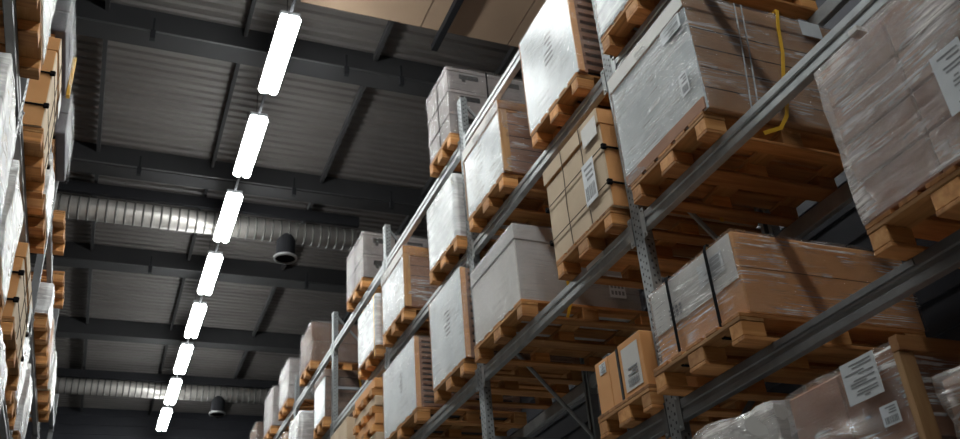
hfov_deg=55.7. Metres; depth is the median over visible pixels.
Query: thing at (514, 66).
beam
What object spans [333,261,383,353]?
beam
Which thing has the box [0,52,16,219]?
cartons
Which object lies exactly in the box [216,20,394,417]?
trim
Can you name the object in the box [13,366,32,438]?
cartons
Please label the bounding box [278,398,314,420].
wooden pallet
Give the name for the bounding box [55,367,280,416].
ventilation duct
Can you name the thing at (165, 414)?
ceiling light
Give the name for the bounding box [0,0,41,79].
wooden pallet
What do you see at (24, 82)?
frame
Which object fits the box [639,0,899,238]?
beam
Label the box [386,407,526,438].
wooden pallet
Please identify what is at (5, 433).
beam
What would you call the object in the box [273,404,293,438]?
beam
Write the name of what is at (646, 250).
frame
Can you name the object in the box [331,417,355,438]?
cartons
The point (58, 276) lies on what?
wooden pallet
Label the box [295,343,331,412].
beam
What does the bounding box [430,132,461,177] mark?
wooden pallet
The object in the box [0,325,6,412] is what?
cartons
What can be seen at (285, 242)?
air diffuser
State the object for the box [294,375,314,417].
frame
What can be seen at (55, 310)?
frame
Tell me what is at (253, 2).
beam
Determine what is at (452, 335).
tray stack
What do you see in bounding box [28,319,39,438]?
beam
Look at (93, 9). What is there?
beam
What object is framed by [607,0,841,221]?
box
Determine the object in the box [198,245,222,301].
ceiling light
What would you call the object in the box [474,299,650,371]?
wooden pallet
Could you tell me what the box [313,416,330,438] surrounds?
wooden pallet
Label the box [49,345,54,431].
beam
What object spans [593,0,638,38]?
box
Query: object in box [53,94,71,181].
cartons
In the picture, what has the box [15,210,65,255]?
wooden pallet
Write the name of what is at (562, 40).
tray stack
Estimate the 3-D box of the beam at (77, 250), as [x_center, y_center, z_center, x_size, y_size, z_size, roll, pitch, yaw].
[-5.815,0.803,16.628,9.600,0.350,0.300,8,-32,-21]
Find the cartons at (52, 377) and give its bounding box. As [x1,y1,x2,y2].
[37,350,56,412]
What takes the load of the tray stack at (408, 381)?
on the wooden pallet at (469, 421)
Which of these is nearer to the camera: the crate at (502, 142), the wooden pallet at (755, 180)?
the wooden pallet at (755, 180)
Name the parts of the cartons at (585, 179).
lid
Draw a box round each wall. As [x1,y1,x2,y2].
[25,406,264,438]
[507,0,959,438]
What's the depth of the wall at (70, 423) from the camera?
23.63 m
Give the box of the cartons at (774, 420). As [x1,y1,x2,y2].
[702,400,798,438]
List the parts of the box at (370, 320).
lid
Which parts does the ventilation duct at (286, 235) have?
support rail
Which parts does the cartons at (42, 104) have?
lid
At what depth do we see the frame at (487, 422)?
8.06 m
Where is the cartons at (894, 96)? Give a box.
[819,0,959,221]
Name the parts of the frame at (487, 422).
post, post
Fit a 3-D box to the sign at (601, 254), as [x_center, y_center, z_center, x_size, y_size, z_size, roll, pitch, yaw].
[0.781,0.280,6.175,0.005,0.030,0.240,8,-32,-21]
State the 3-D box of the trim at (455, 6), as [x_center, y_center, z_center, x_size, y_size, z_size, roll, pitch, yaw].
[-0.205,-2.746,10.980,0.080,0.095,2.130,8,-32,-21]
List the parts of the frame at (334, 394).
post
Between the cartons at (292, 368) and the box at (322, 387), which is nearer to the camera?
the box at (322, 387)
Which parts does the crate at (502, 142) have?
lid, lid, wooden frame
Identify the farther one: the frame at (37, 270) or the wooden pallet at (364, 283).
the wooden pallet at (364, 283)
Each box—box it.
[314,369,383,428]
[358,294,410,368]
[427,173,508,269]
[470,223,641,344]
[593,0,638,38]
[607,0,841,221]
[649,231,924,366]
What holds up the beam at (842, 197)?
attached to the frame
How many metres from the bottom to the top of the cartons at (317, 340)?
0.690 m
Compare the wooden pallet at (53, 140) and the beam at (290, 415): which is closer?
the wooden pallet at (53, 140)
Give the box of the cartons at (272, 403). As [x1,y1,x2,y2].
[264,387,293,435]
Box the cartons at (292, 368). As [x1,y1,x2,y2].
[279,359,314,410]
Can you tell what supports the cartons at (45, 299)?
on the wooden pallet at (40, 324)
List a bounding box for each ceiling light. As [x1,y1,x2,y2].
[156,403,171,432]
[164,347,181,406]
[174,310,192,377]
[185,293,206,342]
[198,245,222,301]
[214,154,242,251]
[233,77,267,190]
[258,0,300,113]
[290,0,295,12]
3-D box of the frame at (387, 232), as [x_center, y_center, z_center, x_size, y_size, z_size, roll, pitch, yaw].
[-0.419,3.316,9.848,1.180,7.320,0.112,8,-32,-21]
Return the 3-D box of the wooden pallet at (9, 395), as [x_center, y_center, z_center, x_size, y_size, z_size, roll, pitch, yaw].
[-4.681,1.595,7.829,1.200,0.144,0.800,8,-32,-21]
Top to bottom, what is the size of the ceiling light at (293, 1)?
0.978 m
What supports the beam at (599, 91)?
attached to the frame at (487, 422)
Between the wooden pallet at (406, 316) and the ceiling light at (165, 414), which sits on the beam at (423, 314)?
the wooden pallet at (406, 316)
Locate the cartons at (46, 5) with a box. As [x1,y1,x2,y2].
[0,0,56,56]
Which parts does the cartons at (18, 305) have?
lid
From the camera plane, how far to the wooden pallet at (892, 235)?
3.62 m
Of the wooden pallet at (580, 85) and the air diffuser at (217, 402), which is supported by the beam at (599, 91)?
the wooden pallet at (580, 85)
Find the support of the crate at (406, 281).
on the wooden pallet at (406, 316)
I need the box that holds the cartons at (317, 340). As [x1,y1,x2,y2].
[301,322,358,374]
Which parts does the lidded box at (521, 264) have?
lid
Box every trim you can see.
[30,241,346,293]
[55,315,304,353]
[65,377,263,388]
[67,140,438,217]
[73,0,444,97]
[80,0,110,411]
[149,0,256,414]
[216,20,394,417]
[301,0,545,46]
[340,46,517,324]
[431,0,463,50]
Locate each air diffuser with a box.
[209,396,225,416]
[273,233,296,263]
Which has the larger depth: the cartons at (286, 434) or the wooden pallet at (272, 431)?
the wooden pallet at (272, 431)
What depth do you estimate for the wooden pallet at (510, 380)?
8.42 m
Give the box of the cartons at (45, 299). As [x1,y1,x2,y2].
[31,282,54,343]
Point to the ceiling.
(156, 100)
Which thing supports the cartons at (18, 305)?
on the wooden pallet at (7, 324)
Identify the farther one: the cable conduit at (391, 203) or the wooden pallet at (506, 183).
the cable conduit at (391, 203)
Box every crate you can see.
[381,245,446,336]
[462,100,545,219]
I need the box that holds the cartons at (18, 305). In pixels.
[2,242,32,366]
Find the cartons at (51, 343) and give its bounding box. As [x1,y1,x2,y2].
[47,322,54,368]
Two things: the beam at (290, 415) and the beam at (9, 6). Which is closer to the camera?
the beam at (9, 6)
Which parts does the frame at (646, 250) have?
post, post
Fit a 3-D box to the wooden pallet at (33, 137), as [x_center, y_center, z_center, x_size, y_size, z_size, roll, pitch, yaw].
[-3.913,-0.489,6.773,1.200,0.144,0.800,8,-32,-21]
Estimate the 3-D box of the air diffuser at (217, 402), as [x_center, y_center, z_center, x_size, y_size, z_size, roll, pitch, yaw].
[-6.211,4.427,21.537,0.390,0.415,0.390,8,-32,-21]
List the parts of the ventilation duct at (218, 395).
support rail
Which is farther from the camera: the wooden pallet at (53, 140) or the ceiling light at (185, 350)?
the ceiling light at (185, 350)
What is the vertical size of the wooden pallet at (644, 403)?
0.144 m
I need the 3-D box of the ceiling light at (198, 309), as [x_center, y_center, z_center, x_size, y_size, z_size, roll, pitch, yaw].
[-5.483,1.685,17.498,0.236,0.978,1.977,8,-32,-21]
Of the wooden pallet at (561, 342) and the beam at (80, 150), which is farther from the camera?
the beam at (80, 150)
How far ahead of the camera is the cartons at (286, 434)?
15.44 m
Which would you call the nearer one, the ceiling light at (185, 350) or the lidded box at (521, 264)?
the lidded box at (521, 264)
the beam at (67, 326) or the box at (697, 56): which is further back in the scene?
the beam at (67, 326)
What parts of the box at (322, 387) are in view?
lid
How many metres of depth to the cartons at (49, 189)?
7.75 m
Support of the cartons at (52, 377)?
on the wooden pallet at (43, 397)
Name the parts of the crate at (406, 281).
lid, lid, wooden frame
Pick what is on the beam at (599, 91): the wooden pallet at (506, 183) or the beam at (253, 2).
the wooden pallet at (506, 183)
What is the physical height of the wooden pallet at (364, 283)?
0.144 m
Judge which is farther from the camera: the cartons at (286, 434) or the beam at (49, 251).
the cartons at (286, 434)
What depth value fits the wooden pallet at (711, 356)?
4.76 m
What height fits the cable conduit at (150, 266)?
0.330 m
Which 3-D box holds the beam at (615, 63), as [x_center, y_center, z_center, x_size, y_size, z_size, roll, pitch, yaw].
[1.416,-1.652,5.266,0.072,0.200,2.586,8,-32,-21]
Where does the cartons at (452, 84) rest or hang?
on the wooden pallet at (450, 144)
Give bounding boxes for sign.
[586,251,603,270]
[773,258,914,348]
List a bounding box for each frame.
[1,77,28,202]
[10,181,58,437]
[28,394,58,438]
[31,308,58,438]
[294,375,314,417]
[331,311,360,435]
[383,224,398,369]
[457,97,600,438]
[591,0,807,438]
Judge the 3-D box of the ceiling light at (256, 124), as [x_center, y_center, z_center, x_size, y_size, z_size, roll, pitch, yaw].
[-3.271,-1.201,12.812,0.236,0.978,1.977,8,-32,-21]
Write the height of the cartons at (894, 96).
0.825 m
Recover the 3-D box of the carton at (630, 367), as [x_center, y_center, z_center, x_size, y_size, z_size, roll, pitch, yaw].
[1.194,0.990,5.696,0.746,0.345,0.570,8,-32,-21]
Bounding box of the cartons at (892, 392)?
[789,334,959,438]
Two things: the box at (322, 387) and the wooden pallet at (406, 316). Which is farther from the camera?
the box at (322, 387)
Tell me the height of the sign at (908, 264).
0.030 m
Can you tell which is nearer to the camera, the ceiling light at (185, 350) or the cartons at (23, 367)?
the cartons at (23, 367)
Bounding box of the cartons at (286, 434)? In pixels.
[281,431,288,438]
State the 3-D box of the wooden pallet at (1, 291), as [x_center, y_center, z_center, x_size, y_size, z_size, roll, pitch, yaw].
[-3.787,0.411,5.904,1.200,0.144,0.800,8,-32,-21]
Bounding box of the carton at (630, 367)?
[595,330,713,413]
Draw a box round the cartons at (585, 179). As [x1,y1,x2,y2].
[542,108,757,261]
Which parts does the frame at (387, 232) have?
post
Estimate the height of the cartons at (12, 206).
0.752 m
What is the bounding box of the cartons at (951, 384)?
[937,367,959,431]
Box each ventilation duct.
[54,179,409,263]
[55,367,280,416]
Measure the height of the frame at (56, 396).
7.320 m
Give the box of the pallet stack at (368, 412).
[353,377,383,438]
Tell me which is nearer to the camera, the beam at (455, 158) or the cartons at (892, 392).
the cartons at (892, 392)
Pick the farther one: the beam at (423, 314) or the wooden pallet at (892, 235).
the beam at (423, 314)
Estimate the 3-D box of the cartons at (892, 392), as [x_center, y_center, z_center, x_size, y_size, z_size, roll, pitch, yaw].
[2.044,1.006,3.811,1.208,0.755,0.734,8,-32,-21]
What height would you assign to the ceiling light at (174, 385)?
0.978 m
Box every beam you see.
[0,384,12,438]
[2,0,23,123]
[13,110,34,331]
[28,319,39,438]
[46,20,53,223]
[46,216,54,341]
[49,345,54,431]
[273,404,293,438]
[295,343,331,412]
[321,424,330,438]
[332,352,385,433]
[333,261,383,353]
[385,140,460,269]
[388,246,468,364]
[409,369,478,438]
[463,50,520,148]
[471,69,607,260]
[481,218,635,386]
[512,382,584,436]
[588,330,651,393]
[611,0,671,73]
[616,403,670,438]
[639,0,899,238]
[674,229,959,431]
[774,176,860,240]
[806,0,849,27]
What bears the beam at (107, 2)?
attached to the wall at (70, 423)
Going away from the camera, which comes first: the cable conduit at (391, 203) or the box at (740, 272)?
the box at (740, 272)
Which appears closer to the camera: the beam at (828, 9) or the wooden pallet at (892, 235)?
the wooden pallet at (892, 235)
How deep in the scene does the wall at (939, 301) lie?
7.45 m
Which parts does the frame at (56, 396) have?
post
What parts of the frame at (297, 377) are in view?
post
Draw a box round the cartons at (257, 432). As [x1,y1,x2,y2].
[250,422,264,438]
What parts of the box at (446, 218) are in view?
lid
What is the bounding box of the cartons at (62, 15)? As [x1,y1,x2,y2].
[50,0,76,97]
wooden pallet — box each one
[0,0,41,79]
[0,273,3,323]
[0,316,19,390]
[0,433,18,438]
[5,390,16,429]
[15,194,45,253]
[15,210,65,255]
[23,126,44,198]
[27,353,48,388]
[28,391,49,421]
[31,270,64,308]
[33,314,48,355]
[52,139,55,178]
[263,426,290,438]
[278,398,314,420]
[299,360,372,386]
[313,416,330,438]
[347,277,380,312]
[358,345,403,379]
[383,307,430,347]
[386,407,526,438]
[429,235,497,285]
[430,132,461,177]
[434,358,582,409]
[469,172,551,235]
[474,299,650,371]
[531,72,610,149]
[556,207,761,288]
[598,384,763,438]
[601,0,817,56]
[630,111,852,226]
[653,312,925,402]
[865,165,959,268]
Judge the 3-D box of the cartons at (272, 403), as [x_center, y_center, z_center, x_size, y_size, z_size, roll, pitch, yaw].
[-3.510,3.741,17.565,1.218,0.791,0.918,8,-32,-21]
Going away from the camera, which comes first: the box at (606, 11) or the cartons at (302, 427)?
the box at (606, 11)
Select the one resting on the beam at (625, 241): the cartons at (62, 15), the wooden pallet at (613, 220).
the wooden pallet at (613, 220)
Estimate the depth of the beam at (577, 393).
8.85 m
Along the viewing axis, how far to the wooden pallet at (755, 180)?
5.49 m
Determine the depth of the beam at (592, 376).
8.15 m
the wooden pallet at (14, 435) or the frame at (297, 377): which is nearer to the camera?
the wooden pallet at (14, 435)
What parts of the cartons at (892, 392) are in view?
wooden rail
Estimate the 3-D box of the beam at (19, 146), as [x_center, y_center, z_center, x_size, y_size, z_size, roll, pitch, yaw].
[-3.834,0.171,7.647,0.072,0.200,3.496,8,-32,-21]
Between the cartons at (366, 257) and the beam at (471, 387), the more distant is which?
the cartons at (366, 257)
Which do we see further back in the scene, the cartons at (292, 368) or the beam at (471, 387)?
the cartons at (292, 368)
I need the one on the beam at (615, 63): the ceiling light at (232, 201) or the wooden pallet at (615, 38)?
the wooden pallet at (615, 38)
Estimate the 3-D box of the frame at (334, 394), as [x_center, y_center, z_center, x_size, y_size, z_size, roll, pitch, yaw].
[-1.409,4.627,11.978,1.180,7.320,0.112,8,-32,-21]
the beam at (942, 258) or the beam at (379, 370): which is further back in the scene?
the beam at (379, 370)
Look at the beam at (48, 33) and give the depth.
8.67 m
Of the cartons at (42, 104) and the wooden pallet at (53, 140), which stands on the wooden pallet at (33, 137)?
the cartons at (42, 104)
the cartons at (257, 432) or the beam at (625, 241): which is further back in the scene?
the cartons at (257, 432)
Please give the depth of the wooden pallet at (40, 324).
9.59 m
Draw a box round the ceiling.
[30,0,522,415]
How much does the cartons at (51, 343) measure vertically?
0.430 m
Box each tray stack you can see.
[383,336,520,438]
[429,267,579,389]
[519,0,610,135]
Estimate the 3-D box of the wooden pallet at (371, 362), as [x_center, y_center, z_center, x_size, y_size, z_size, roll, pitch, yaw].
[-0.815,1.809,11.235,1.200,0.144,0.800,8,-32,-21]
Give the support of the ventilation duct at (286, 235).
attached to the wall
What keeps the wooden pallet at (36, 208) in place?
on the beam
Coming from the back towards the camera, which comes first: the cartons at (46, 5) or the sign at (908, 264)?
the cartons at (46, 5)
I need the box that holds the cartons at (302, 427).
[288,410,314,438]
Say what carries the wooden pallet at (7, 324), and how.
on the beam at (5, 433)
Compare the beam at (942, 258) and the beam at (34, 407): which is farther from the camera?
the beam at (34, 407)
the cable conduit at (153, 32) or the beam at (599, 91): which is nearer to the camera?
the beam at (599, 91)
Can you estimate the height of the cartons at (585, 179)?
0.785 m
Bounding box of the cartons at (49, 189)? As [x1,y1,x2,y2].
[43,155,54,237]
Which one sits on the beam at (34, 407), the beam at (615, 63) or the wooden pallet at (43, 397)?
the wooden pallet at (43, 397)
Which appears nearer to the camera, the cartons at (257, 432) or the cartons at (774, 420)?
the cartons at (774, 420)
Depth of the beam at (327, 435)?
12.92 m
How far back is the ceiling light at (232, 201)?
13.79 m
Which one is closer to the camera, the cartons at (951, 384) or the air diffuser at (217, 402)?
the cartons at (951, 384)
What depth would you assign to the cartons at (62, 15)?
7.76 m
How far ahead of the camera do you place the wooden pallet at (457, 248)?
8.81 m
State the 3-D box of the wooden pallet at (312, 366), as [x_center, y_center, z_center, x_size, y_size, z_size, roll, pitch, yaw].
[-2.237,2.526,14.704,1.200,0.144,0.800,8,-32,-21]
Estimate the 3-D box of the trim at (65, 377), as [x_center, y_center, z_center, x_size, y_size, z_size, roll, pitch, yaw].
[-8.205,3.970,21.776,9.600,0.350,0.300,8,-32,-21]
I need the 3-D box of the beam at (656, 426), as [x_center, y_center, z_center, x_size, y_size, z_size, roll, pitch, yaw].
[0.609,1.768,6.183,0.072,0.200,2.586,8,-32,-21]
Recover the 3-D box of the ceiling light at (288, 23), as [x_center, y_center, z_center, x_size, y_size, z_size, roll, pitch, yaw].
[-2.534,-2.163,11.250,0.236,0.978,1.977,8,-32,-21]
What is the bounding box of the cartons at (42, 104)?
[22,36,61,174]
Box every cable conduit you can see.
[30,254,346,288]
[69,156,419,209]
[74,15,435,86]
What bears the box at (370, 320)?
on the wooden pallet at (371, 362)
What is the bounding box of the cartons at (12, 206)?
[0,159,23,305]
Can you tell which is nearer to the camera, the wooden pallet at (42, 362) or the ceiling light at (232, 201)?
the wooden pallet at (42, 362)
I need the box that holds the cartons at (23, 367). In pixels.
[14,325,29,416]
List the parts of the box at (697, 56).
lid, board, lid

